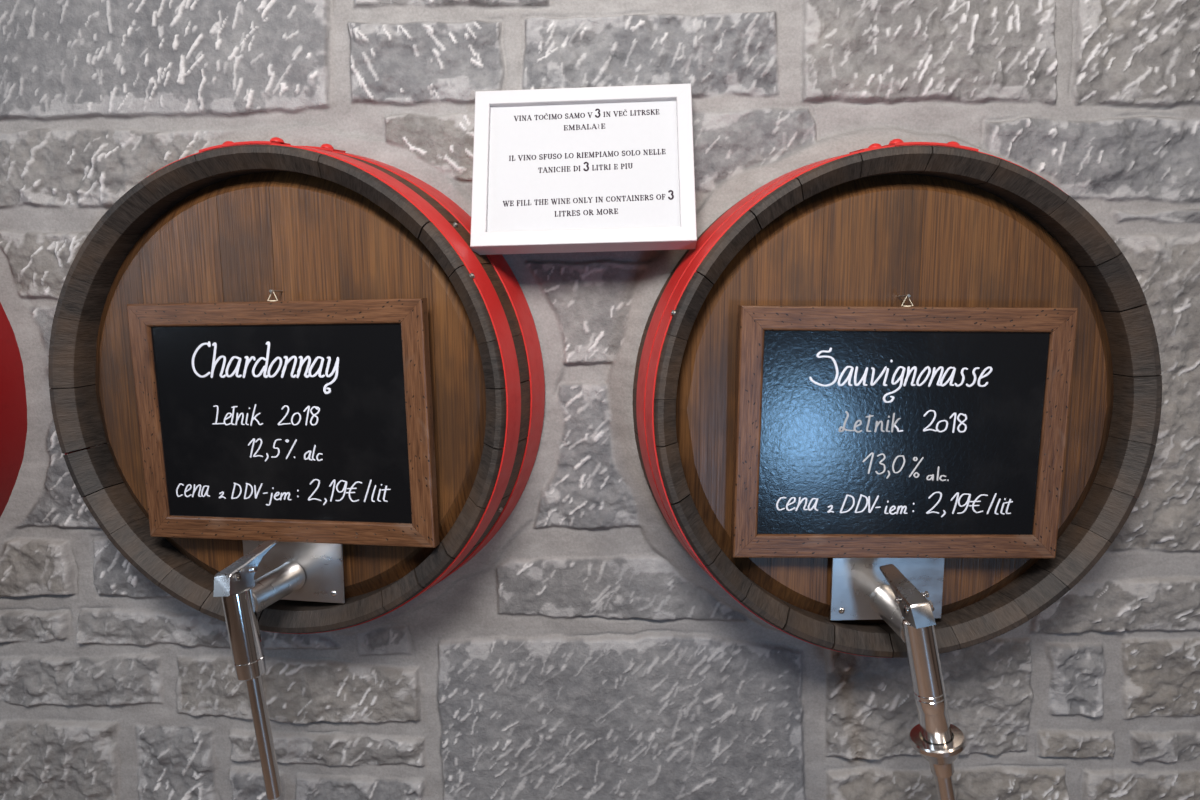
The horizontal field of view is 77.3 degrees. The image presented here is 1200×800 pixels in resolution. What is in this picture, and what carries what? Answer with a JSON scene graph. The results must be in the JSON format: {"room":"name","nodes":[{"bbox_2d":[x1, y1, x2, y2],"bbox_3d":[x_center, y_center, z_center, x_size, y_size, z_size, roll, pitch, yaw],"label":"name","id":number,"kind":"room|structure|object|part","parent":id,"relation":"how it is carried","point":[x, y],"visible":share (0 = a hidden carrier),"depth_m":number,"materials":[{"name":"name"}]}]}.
{"room":"shop","nodes":[
{"label":"shop","id":0,"kind":"room"},
{"bbox_2d":[0,0,1199,799],"bbox_3d":[0.005,-0.214,0.999,5.251,3.061,0.033,0,7,3],"label":"wall","id":1,"kind":"structure","parent":0,"point":[582,652],"depth_m":1.04,"materials":[{"name":"stone"}]},
{"bbox_2d":[0,303,26,516],"bbox_3d":[-1.141,-0.016,1.098,0.668,0.668,0.251,1,7,5],"label":"wine barrel","id":2,"kind":"object","parent":1,"relation":"attached to","point":[13,403],"visible":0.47,"depth_m":1.06,"materials":[{"name":"red wood"}]},
{"bbox_2d":[48,137,544,633],"bbox_3d":[-0.400,-0.018,1.058,0.668,0.672,0.268,1,8,9],"label":"wine barrel","id":3,"kind":"object","parent":1,"relation":"attached to","point":[247,221],"visible":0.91,"depth_m":0.95,"materials":[{"name":"brown wood"}]},
{"bbox_2d":[213,540,344,799],"bbox_3d":[-0.414,0.328,0.941,0.139,0.296,0.141,2,7,13],"label":"tap","id":4,"kind":"object","parent":3,"relation":"attached to","point":[268,572],"visible":1,"depth_m":0.90,"materials":[{"name":"metal"}]},
{"bbox_3d":[-0.425,0.204,0.906,0.023,0.040,0.098,-6,6,14],"label":"lever","id":5,"kind":"part","parent":4,"relation":"part of","materials":[{"name":"metal"}]},
{"bbox_3d":[-0.401,0.222,0.982,0.140,0.084,0.003,1,7,9],"label":"mounting plate","id":6,"kind":"part","parent":4,"relation":"part of","materials":[{"name":"silver metal"}]},
{"bbox_2d":[126,291,439,547],"bbox_3d":[-0.402,0.024,0.945,0.402,0.323,0.021,1,7,10],"label":"chalkboard sign","id":7,"kind":"object","parent":3,"relation":"attached to","point":[281,421],"visible":1,"depth_m":0.94,"materials":[{"name":"brown wood"}]},
{"bbox_3d":[-0.401,0.029,0.947,0.357,0.266,0.009,0,8,10],"label":"slate panel","id":8,"kind":"part","parent":7,"relation":"part of","materials":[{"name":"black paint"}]},
{"bbox_2d":[470,84,696,254],"bbox_3d":[-0.021,-0.291,0.946,0.280,0.216,0.096,0,7,3],"label":"picture frame","id":9,"kind":"object","parent":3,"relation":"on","point":[586,169],"visible":1,"depth_m":0.94,"materials":[{"name":"white paper"}]},
{"bbox_2d":[633,139,1161,657],"bbox_3d":[0.367,0.002,1.017,0.668,0.672,0.269,0,6,-3],"label":"wine barrel","id":10,"kind":"object","parent":1,"relation":"attached to","point":[932,224],"visible":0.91,"depth_m":0.91,"materials":[{"name":"brown wood"}]},
{"bbox_2d":[830,558,965,799],"bbox_3d":[0.362,0.377,0.902,0.143,0.352,0.144,0,7,-1],"label":"tap","id":11,"kind":"object","parent":10,"relation":"attached to","point":[904,593],"visible":0.99,"depth_m":0.86,"materials":[{"name":"metal"}]},
{"bbox_3d":[0.361,0.236,0.943,0.143,0.082,0.003,0,7,-2],"label":"mounting plate","id":12,"kind":"part","parent":11,"relation":"part of","materials":[{"name":"silver metal"}]},
{"bbox_3d":[0.352,0.226,0.865,0.023,0.040,0.098,-12,7,1],"label":"lever","id":13,"kind":"part","parent":11,"relation":"part of","materials":[{"name":"metal"}]},
{"bbox_2d":[731,296,1077,557],"bbox_3d":[0.362,0.035,0.904,0.400,0.322,0.019,0,7,-1],"label":"chalkboard sign","id":14,"kind":"object","parent":10,"relation":"attached to","point":[906,431],"visible":1,"depth_m":0.90,"materials":[{"name":"brown wood"}]},
{"bbox_3d":[0.362,0.041,0.906,0.357,0.266,0.009,0,8,-1],"label":"slate panel","id":15,"kind":"part","parent":14,"relation":"part of","materials":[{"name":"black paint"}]}
]}

